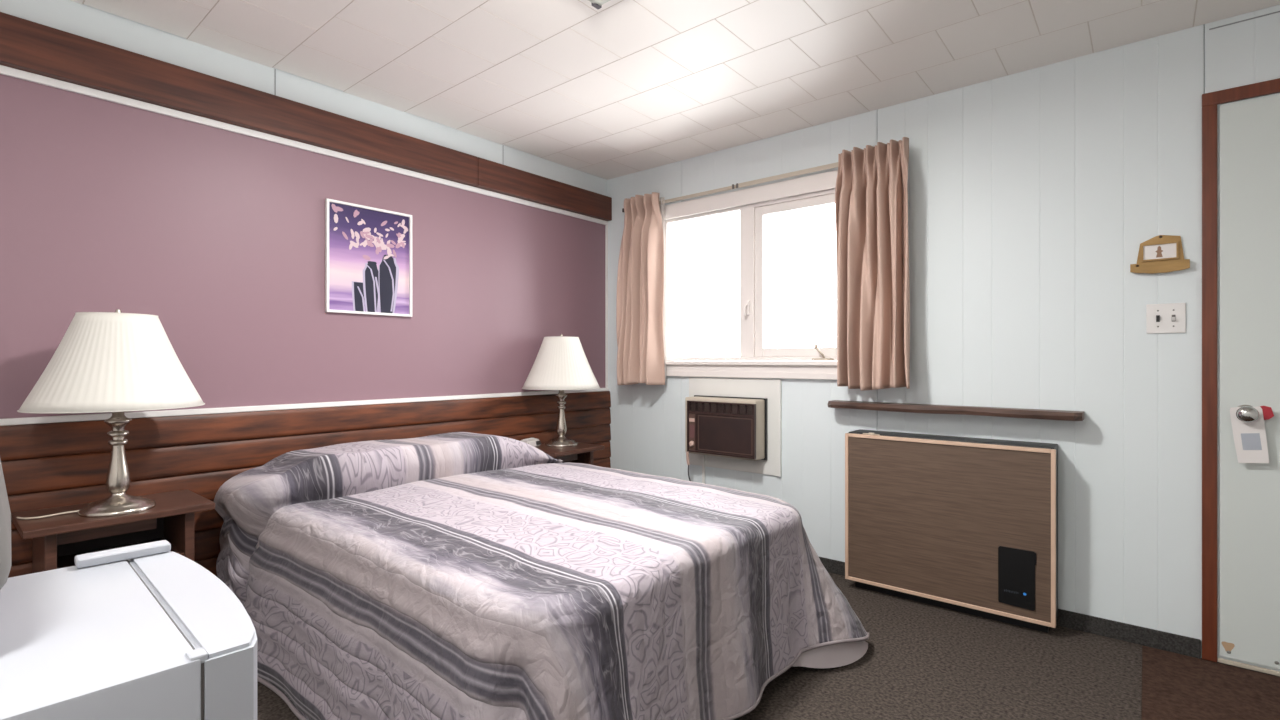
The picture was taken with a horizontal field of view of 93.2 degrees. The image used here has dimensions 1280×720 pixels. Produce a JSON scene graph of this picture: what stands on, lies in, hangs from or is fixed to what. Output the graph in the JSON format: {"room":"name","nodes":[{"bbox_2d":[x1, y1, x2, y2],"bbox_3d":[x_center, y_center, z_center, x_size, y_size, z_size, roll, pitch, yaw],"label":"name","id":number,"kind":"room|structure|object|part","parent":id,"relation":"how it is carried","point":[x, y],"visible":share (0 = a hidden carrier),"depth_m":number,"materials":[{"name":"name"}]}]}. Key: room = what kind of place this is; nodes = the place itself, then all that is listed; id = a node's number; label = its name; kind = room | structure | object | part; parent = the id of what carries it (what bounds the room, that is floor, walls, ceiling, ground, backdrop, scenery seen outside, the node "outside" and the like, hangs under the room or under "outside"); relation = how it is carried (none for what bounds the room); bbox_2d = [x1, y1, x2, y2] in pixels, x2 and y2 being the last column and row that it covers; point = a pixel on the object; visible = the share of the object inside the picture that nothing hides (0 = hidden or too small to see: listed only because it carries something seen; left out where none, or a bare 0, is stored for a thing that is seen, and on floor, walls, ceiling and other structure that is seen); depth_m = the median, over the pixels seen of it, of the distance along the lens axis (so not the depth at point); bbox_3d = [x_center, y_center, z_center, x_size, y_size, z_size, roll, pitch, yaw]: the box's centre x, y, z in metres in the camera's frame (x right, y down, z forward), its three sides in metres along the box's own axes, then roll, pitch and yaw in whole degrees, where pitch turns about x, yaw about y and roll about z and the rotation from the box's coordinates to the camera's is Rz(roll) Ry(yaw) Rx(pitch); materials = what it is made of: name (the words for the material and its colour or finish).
{"room":"hotel room","nodes":[
{"label":"hotel room","id":0,"kind":"room"},
{"bbox_2d":[0,0,606,418],"bbox_3d":[-1.439,-0.072,2.918,0.121,2.404,3.620,0,0,40],"label":"wall","id":1,"kind":"structure","parent":0,"point":[218,235],"depth_m":2.58,"materials":[{"name":"purple paint"}]},
{"bbox_2d":[196,557,217,576],"bbox_3d":[-1.379,0.858,2.867,0.039,0.116,3.619,0,0,40],"label":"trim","id":2,"kind":"structure","parent":1,"relation":"attached to","point":[209,564],"depth_m":2.43,"materials":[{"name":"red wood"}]},
{"bbox_2d":[0,12,477,186],"bbox_3d":[-1.731,-1.058,2.439,0.048,0.161,2.510,0,0,40],"label":"trim","id":3,"kind":"structure","parent":1,"relation":"attached to","point":[25,45],"depth_m":2.41,"materials":[{"name":"red wood"}]},
{"bbox_2d":[0,65,607,224],"bbox_3d":[-1.389,-0.962,2.875,0.014,0.028,3.619,0,0,40],"label":"trim","id":4,"kind":"structure","parent":1,"relation":"attached to","point":[4,70],"depth_m":2.54,"materials":[{"name":"white paint"}]},
{"bbox_2d":[0,388,608,425],"bbox_3d":[-1.386,0.206,2.873,0.022,0.022,3.619,0,0,40],"label":"trim","id":5,"kind":"structure","parent":1,"relation":"attached to","point":[86,417],"depth_m":2.56,"materials":[{"name":"white paint"}]},
{"bbox_2d":[0,391,610,460],"bbox_3d":[-1.379,0.276,2.867,0.039,0.116,3.619,0,0,40],"label":"headboard","id":6,"kind":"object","parent":1,"relation":"attached to","point":[25,441],"depth_m":2.56,"materials":[{"name":"red wood"}]},
{"bbox_2d":[1,408,610,495],"bbox_3d":[-1.379,0.392,2.867,0.039,0.116,3.619,0,0,40],"label":"wood paneling","id":7,"kind":"structure","parent":1,"relation":"attached to","point":[24,476],"depth_m":2.46,"materials":[{"name":"red wood"}]},
{"bbox_2d":[8,424,610,530],"bbox_3d":[-1.379,0.509,2.867,0.039,0.116,3.619,0,0,40],"label":"trim","id":8,"kind":"structure","parent":1,"relation":"attached to","point":[206,485],"depth_m":2.32,"materials":[{"name":"red wood"}]},
{"bbox_2d":[8,457,610,577],"bbox_3d":[-1.379,0.742,2.867,0.039,0.116,3.619,0,0,40],"label":"trim","id":9,"kind":"structure","parent":1,"relation":"attached to","point":[206,543],"depth_m":2.41,"materials":[{"name":"red wood"}]},
{"bbox_2d":[11,441,610,565],"bbox_3d":[-1.379,0.625,2.867,0.039,0.116,3.619,0,0,40],"label":"trim","id":10,"kind":"structure","parent":1,"relation":"attached to","point":[21,549],"depth_m":2.40,"materials":[{"name":"red wood"}]},
{"bbox_2d":[325,198,411,316],"bbox_3d":[-1.315,-0.484,2.958,0.019,0.524,0.425,0,0,40],"label":"framed picture","id":11,"kind":"object","parent":1,"relation":"attached to","point":[368,250],"visible":1,"depth_m":2.95,"materials":[{"name":"purple paper"}]},
{"bbox_2d":[474,157,611,220],"bbox_3d":[-0.570,-1.058,3.828,0.048,0.161,1.106,0,0,40],"label":"trim","id":12,"kind":"structure","parent":1,"relation":"attached to","point":[492,176],"depth_m":3.74,"materials":[{"name":"red wood"}]},
{"bbox_2d":[605,225,607,387],"bbox_3d":[-0.234,-0.377,4.258,0.012,1.141,0.017,0,0,40],"label":"trim","id":13,"kind":"structure","parent":1,"relation":"attached to","point":[606,226],"depth_m":4.25,"materials":[{"name":"white paint"}]},
{"bbox_2d":[70,0,1279,179],"bbox_3d":[0.217,-1.320,1.533,4.440,0.100,3.860,0,0,40],"label":"ceiling","id":14,"kind":"structure","parent":0,"point":[619,88],"depth_m":2.47,"materials":[{"name":"white tile"}]},
{"bbox_2d":[588,0,609,8],"bbox_3d":[-0.125,-1.225,1.870,0.328,0.090,0.328,0,0,40],"label":"ceiling light","id":15,"kind":"object","parent":14,"relation":"attached to","point":[597,4],"visible":1,"depth_m":2.06,"materials":[{"name":"silver metal"}]},
{"bbox_2d":[588,0,609,5],"bbox_3d":[-0.125,-1.212,1.865,0.320,0.028,0.320,0,0,40],"label":"diffuser","id":16,"kind":"object","parent":15,"relation":"attached to","point":[594,2],"depth_m":2.05,"materials":[{"name":"grey"}]},
{"bbox_2d":[257,572,1279,719],"bbox_3d":[0.217,1.180,1.533,4.440,0.100,3.860,0,0,40],"label":"floor","id":17,"kind":"structure","parent":0,"point":[921,661],"depth_m":2.15,"materials":[{"name":"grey carpet"}]},
{"bbox_2d":[11,490,214,572],"bbox_3d":[-1.790,0.818,2.071,0.341,0.625,0.480,0,0,40],"label":"nightstand","id":18,"kind":"object","parent":17,"relation":"on","point":[57,539],"visible":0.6,"depth_m":2.04,"materials":[{"name":"brown wood"}]},
{"bbox_3d":[-1.921,0.830,1.951,0.296,0.601,0.028,0,0,40],"label":"panel","id":19,"kind":"part","parent":18,"relation":"part of","materials":[{"name":"brown wood"}]},
{"bbox_2d":[16,309,204,518],"bbox_3d":[-1.755,0.166,2.035,0.475,0.677,0.475,0,0,-5],"label":"table lamp","id":20,"kind":"object","parent":18,"relation":"on","point":[118,362],"visible":1,"depth_m":1.93,"materials":[{"name":"white fabric"}]},
{"bbox_3d":[-1.905,0.499,1.944,0.152,0.008,0.043,0,0,-31],"label":"cord","id":21,"kind":"part","parent":20,"relation":"part of","materials":[{"name":"beige plastic"}]},
{"bbox_3d":[-1.755,0.004,2.035,0.472,0.312,0.472,0,0,40],"label":"lamp shade","id":22,"kind":"part","parent":20,"relation":"part of","materials":[{"name":"white fabric"}]},
{"bbox_3d":[-1.755,0.158,2.035,0.475,0.003,0.475,0,0,40],"label":"shade trim","id":23,"kind":"part","parent":20,"relation":"part of","materials":[{"name":"white fabric"}]},
{"bbox_3d":[-1.755,-0.151,2.035,0.212,0.003,0.212,0,0,40],"label":"shade trim","id":24,"kind":"part","parent":20,"relation":"part of","materials":[{"name":"white fabric"}]},
{"bbox_3d":[-1.917,0.807,2.177,0.010,0.545,0.324,0,0,40],"label":"panel","id":25,"kind":"part","parent":18,"relation":"part of","materials":[{"name":"brown wood"}]},
{"bbox_2d":[57,538,183,568],"bbox_3d":[-1.810,0.685,2.087,0.291,0.020,0.324,0,0,40],"label":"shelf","id":26,"kind":"object","parent":18,"relation":"attached to","point":[65,558],"depth_m":2.15,"materials":[{"name":"wood"}]},
{"bbox_3d":[-1.695,0.830,2.221,0.296,0.601,0.028,0,0,40],"label":"panel","id":27,"kind":"part","parent":18,"relation":"part of","materials":[{"name":"brown wood"}]},
{"bbox_2d":[0,540,256,719],"bbox_3d":[-0.701,0.700,0.588,0.447,0.861,0.497,0,0,42],"label":"mini fridge","id":28,"kind":"object","parent":17,"relation":"on","point":[145,631],"visible":1,"depth_m":0.61,"materials":[{"name":"white plastic"}]},
{"bbox_2d":[0,459,10,589],"bbox_3d":[-0.797,0.141,0.573,0.309,0.280,0.280,0,0,44],"label":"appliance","id":29,"kind":"object","parent":28,"relation":"on","point":[5,513],"visible":1,"depth_m":0.59,"materials":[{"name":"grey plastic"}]},
{"bbox_3d":[-0.555,0.689,0.747,0.445,0.813,0.065,0,0,42],"label":"door","id":30,"kind":"part","parent":28,"relation":"part of","materials":[{"name":"white metal"}]},
{"bbox_2d":[214,432,869,719],"bbox_3d":[-0.396,0.748,2.402,2.122,0.764,1.726,0,0,40],"label":"bed","id":31,"kind":"object","parent":17,"relation":"on","point":[453,575],"visible":0.96,"depth_m":1.82,"materials":[{"name":"white fabric"}]},
{"bbox_2d":[536,442,603,464],"bbox_3d":[-0.480,0.824,3.627,0.356,0.612,0.402,0,0,40],"label":"nightstand","id":32,"kind":"object","parent":17,"relation":"on","point":[582,452],"visible":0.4,"depth_m":3.58,"materials":[{"name":"brown wood"}]},
{"bbox_2d":[521,438,540,446],"bbox_3d":[-0.655,0.492,3.612,0.073,0.050,0.124,0,0,26],"label":"alarm clock","id":33,"kind":"object","parent":32,"relation":"on","point":[534,442],"visible":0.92,"depth_m":3.60,"materials":[{"name":"white plastic"}]},
{"bbox_2d":[522,334,599,446],"bbox_3d":[-0.480,0.179,3.693,0.475,0.677,0.475,0,0,-5],"label":"table lamp","id":34,"kind":"object","parent":32,"relation":"on","point":[561,363],"visible":1,"depth_m":3.57,"materials":[{"name":"white fabric"}]},
{"bbox_3d":[-0.480,0.171,3.693,0.475,0.003,0.475,0,0,40],"label":"shade trim","id":35,"kind":"part","parent":34,"relation":"part of","materials":[{"name":"white fabric"}]},
{"bbox_3d":[-0.480,0.017,3.693,0.472,0.312,0.472,0,0,40],"label":"lamp shade","id":36,"kind":"part","parent":34,"relation":"part of","materials":[{"name":"white fabric"}]},
{"bbox_3d":[-0.409,0.836,3.746,0.311,0.588,0.028,0,0,40],"label":"panel","id":37,"kind":"part","parent":32,"relation":"part of","materials":[{"name":"brown wood"}]},
{"bbox_2d":[845,429,1057,632],"bbox_3d":[1.401,0.741,2.785,0.864,0.778,0.175,0,0,40],"label":"wall heater","id":38,"kind":"object","parent":17,"relation":"on","point":[969,525],"visible":1,"depth_m":2.68,"materials":[{"name":"brown wood"}]},
{"bbox_3d":[1.577,0.912,2.531,0.136,0.244,0.005,0,0,40],"label":"control plate","id":39,"kind":"part","parent":38,"relation":"part of","materials":[{"name":"black plastic"}]},
{"bbox_2d":[1141,646,1279,719],"bbox_3d":[2.116,1.125,1.617,1.194,0.008,0.985,0,0,40],"label":"door mat","id":40,"kind":"object","parent":17,"relation":"on","point":[1175,686],"visible":1,"depth_m":2.05,"materials":[{"name":"brown carpet"}]},
{"bbox_2d":[607,4,1279,670],"bbox_3d":[1.416,-0.072,2.966,4.440,2.404,0.123,0,0,40],"label":"wall","id":41,"kind":"structure","parent":0,"point":[1034,194],"depth_m":2.59,"materials":[{"name":"white paint"}]},
{"bbox_2d":[685,395,767,483],"bbox_3d":[0.486,0.637,3.549,0.496,0.836,0.159,0,0,40],"label":"air conditioner","id":42,"kind":"object","parent":41,"relation":"attached to","point":[720,426],"visible":0.95,"depth_m":3.47,"materials":[{"name":"brown plastic"}]},
{"bbox_3d":[0.311,0.426,3.619,0.034,0.078,0.001,0,0,40],"label":"dial plate","id":43,"kind":"part","parent":42,"relation":"part of","materials":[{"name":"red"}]},
{"bbox_3d":[0.316,0.429,3.625,0.046,0.219,0.012,0,0,40],"label":"control panel","id":44,"kind":"part","parent":42,"relation":"part of","materials":[{"name":"brown plastic"}]},
{"bbox_2d":[697,414,752,456],"bbox_3d":[0.488,0.429,3.481,0.379,0.219,0.012,0,0,40],"label":"grille","id":45,"kind":"object","parent":42,"relation":"attached to","point":[721,435],"depth_m":3.47,"materials":[{"name":"brown plastic"}]},
{"bbox_2d":[622,162,837,211],"bbox_3d":[0.596,-1.014,3.532,1.833,0.029,0.067,0,0,40],"label":"curtain rod","id":46,"kind":"object","parent":41,"relation":"attached to","point":[833,165],"visible":0.6,"depth_m":3.44,"materials":[{"name":"beige metal"}]},
{"bbox_2d":[616,192,665,384],"bbox_3d":[-0.020,-0.450,3.934,0.376,1.231,0.163,0,0,40],"label":"curtain","id":47,"kind":"object","parent":46,"relation":"hanging from","point":[640,299],"visible":1,"depth_m":3.87,"materials":[{"name":"beige fabric"}]},
{"bbox_2d":[835,137,909,390],"bbox_3d":[1.132,-0.456,2.945,0.372,1.207,0.155,0,0,40],"label":"curtain","id":48,"kind":"object","parent":46,"relation":"hanging from","point":[871,191],"visible":1,"depth_m":2.94,"materials":[{"name":"beige fabric"}]},
{"bbox_2d":[689,377,781,476],"bbox_3d":[0.550,0.383,3.601,0.633,0.545,0.020,0,0,40],"label":"trim","id":49,"kind":"structure","parent":41,"relation":"attached to","point":[771,389],"depth_m":3.51,"materials":[{"name":"white paint"}]},
{"bbox_2d":[665,170,837,379],"bbox_3d":[0.643,-0.448,3.582,1.335,1.104,0.171,0,0,40],"label":"window","id":50,"kind":"structure","parent":41,"relation":"in","point":[755,360],"depth_m":3.54,"materials":[{"name":"white plastic"}]},
{"bbox_3d":[0.658,0.055,3.572,1.300,0.098,0.165,0,0,40],"label":"sill","id":51,"kind":"part","parent":50,"relation":"part of","materials":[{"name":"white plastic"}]},
{"bbox_3d":[0.615,-0.497,3.548,1.335,1.005,0.018,0,0,40],"label":"casing","id":52,"kind":"part","parent":50,"relation":"part of","materials":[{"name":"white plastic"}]},
{"bbox_3d":[0.894,-0.455,3.389,0.538,0.874,0.048,0,0,40],"label":"casement sash","id":53,"kind":"part","parent":50,"relation":"part of","materials":[{"name":"white plastic"}]},
{"bbox_3d":[0.972,-0.041,3.235,0.105,0.090,0.061,0,0,40],"label":"crank handle","id":54,"kind":"part","parent":50,"relation":"part of","materials":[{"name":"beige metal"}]},
{"bbox_2d":[827,400,1083,420],"bbox_3d":[1.400,0.229,2.815,1.070,0.038,0.133,0,0,40],"label":"wall shelf","id":55,"kind":"object","parent":41,"relation":"attached to","point":[1063,415],"visible":1,"depth_m":2.72,"materials":[{"name":"brown wood"}]},
{"bbox_2d":[819,557,1200,657],"bbox_3d":[0.961,1.095,3.263,3.031,0.070,0.012,0,0,40],"label":"baseboard","id":56,"kind":"structure","parent":41,"relation":"attached to","point":[1166,641],"depth_m":2.44,"materials":[{"name":"rubber"}]},
{"bbox_2d":[1130,235,1189,273],"bbox_3d":[2.026,-0.413,2.361,0.176,0.149,0.027,0,0,40],"label":"wooden plaque","id":57,"kind":"object","parent":41,"relation":"attached to","point":[1161,253],"visible":1,"depth_m":2.36,"materials":[{"name":"brown wood"}]},
{"bbox_3d":[2.025,-0.362,2.359,0.176,0.046,0.014,0,0,40],"label":"rail","id":58,"kind":"part","parent":57,"relation":"part of","materials":[{"name":"brown wood"}]},
{"bbox_3d":[2.027,-0.423,2.360,0.110,0.068,0.008,0,0,40],"label":"card frame","id":59,"kind":"part","parent":57,"relation":"part of","materials":[{"name":"brown wood"}]},
{"bbox_2d":[1146,303,1185,333],"bbox_3d":[2.043,-0.162,2.351,0.116,0.116,0.022,0,0,40],"label":"light switch","id":60,"kind":"object","parent":41,"relation":"attached to","point":[1168,317],"visible":1,"depth_m":2.35,"materials":[{"name":"white plastic"}]},
{"bbox_2d":[1202,78,1279,661],"bbox_3d":[2.516,0.062,1.960,1.021,2.131,0.016,0,0,40],"label":"trim","id":61,"kind":"structure","parent":41,"relation":"attached to","point":[1210,101],"depth_m":2.27,"materials":[{"name":"red wood"}]},
{"bbox_2d":[1217,94,1279,675],"bbox_3d":[2.490,0.089,1.936,0.926,2.074,0.084,0,0,40],"label":"door","id":62,"kind":"structure","parent":41,"relation":"in","point":[1249,129],"depth_m":2.20,"materials":[{"name":"white paint"}]},
{"bbox_3d":[2.188,0.195,2.181,0.064,0.064,0.073,0,0,40],"label":"knob","id":63,"kind":"part","parent":62,"relation":"part of","materials":[{"name":"silver metal"}]},
{"bbox_2d":[1230,406,1268,462],"bbox_3d":[2.198,0.271,2.183,0.101,0.209,0.002,0,0,40],"label":"hanger","id":64,"kind":"object","parent":62,"relation":"attached to","point":[1250,440],"visible":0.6,"depth_m":2.18,"materials":[{"name":"white"}]},
{"bbox_3d":[2.201,0.294,2.179,0.048,0.060,0.001,-8,-5,40],"label":"printed panel","id":65,"kind":"part","parent":64,"relation":"part of","materials":[{"name":"grey"}]},
{"bbox_2d":[1260,406,1273,419],"bbox_3d":[2.209,0.197,2.179,0.105,0.067,0.002,0,0,40],"label":"hanger","id":66,"kind":"object","parent":62,"relation":"attached to","point":[1267,411],"visible":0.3,"depth_m":2.16,"materials":[{"name":"red plastic"}]}
]}

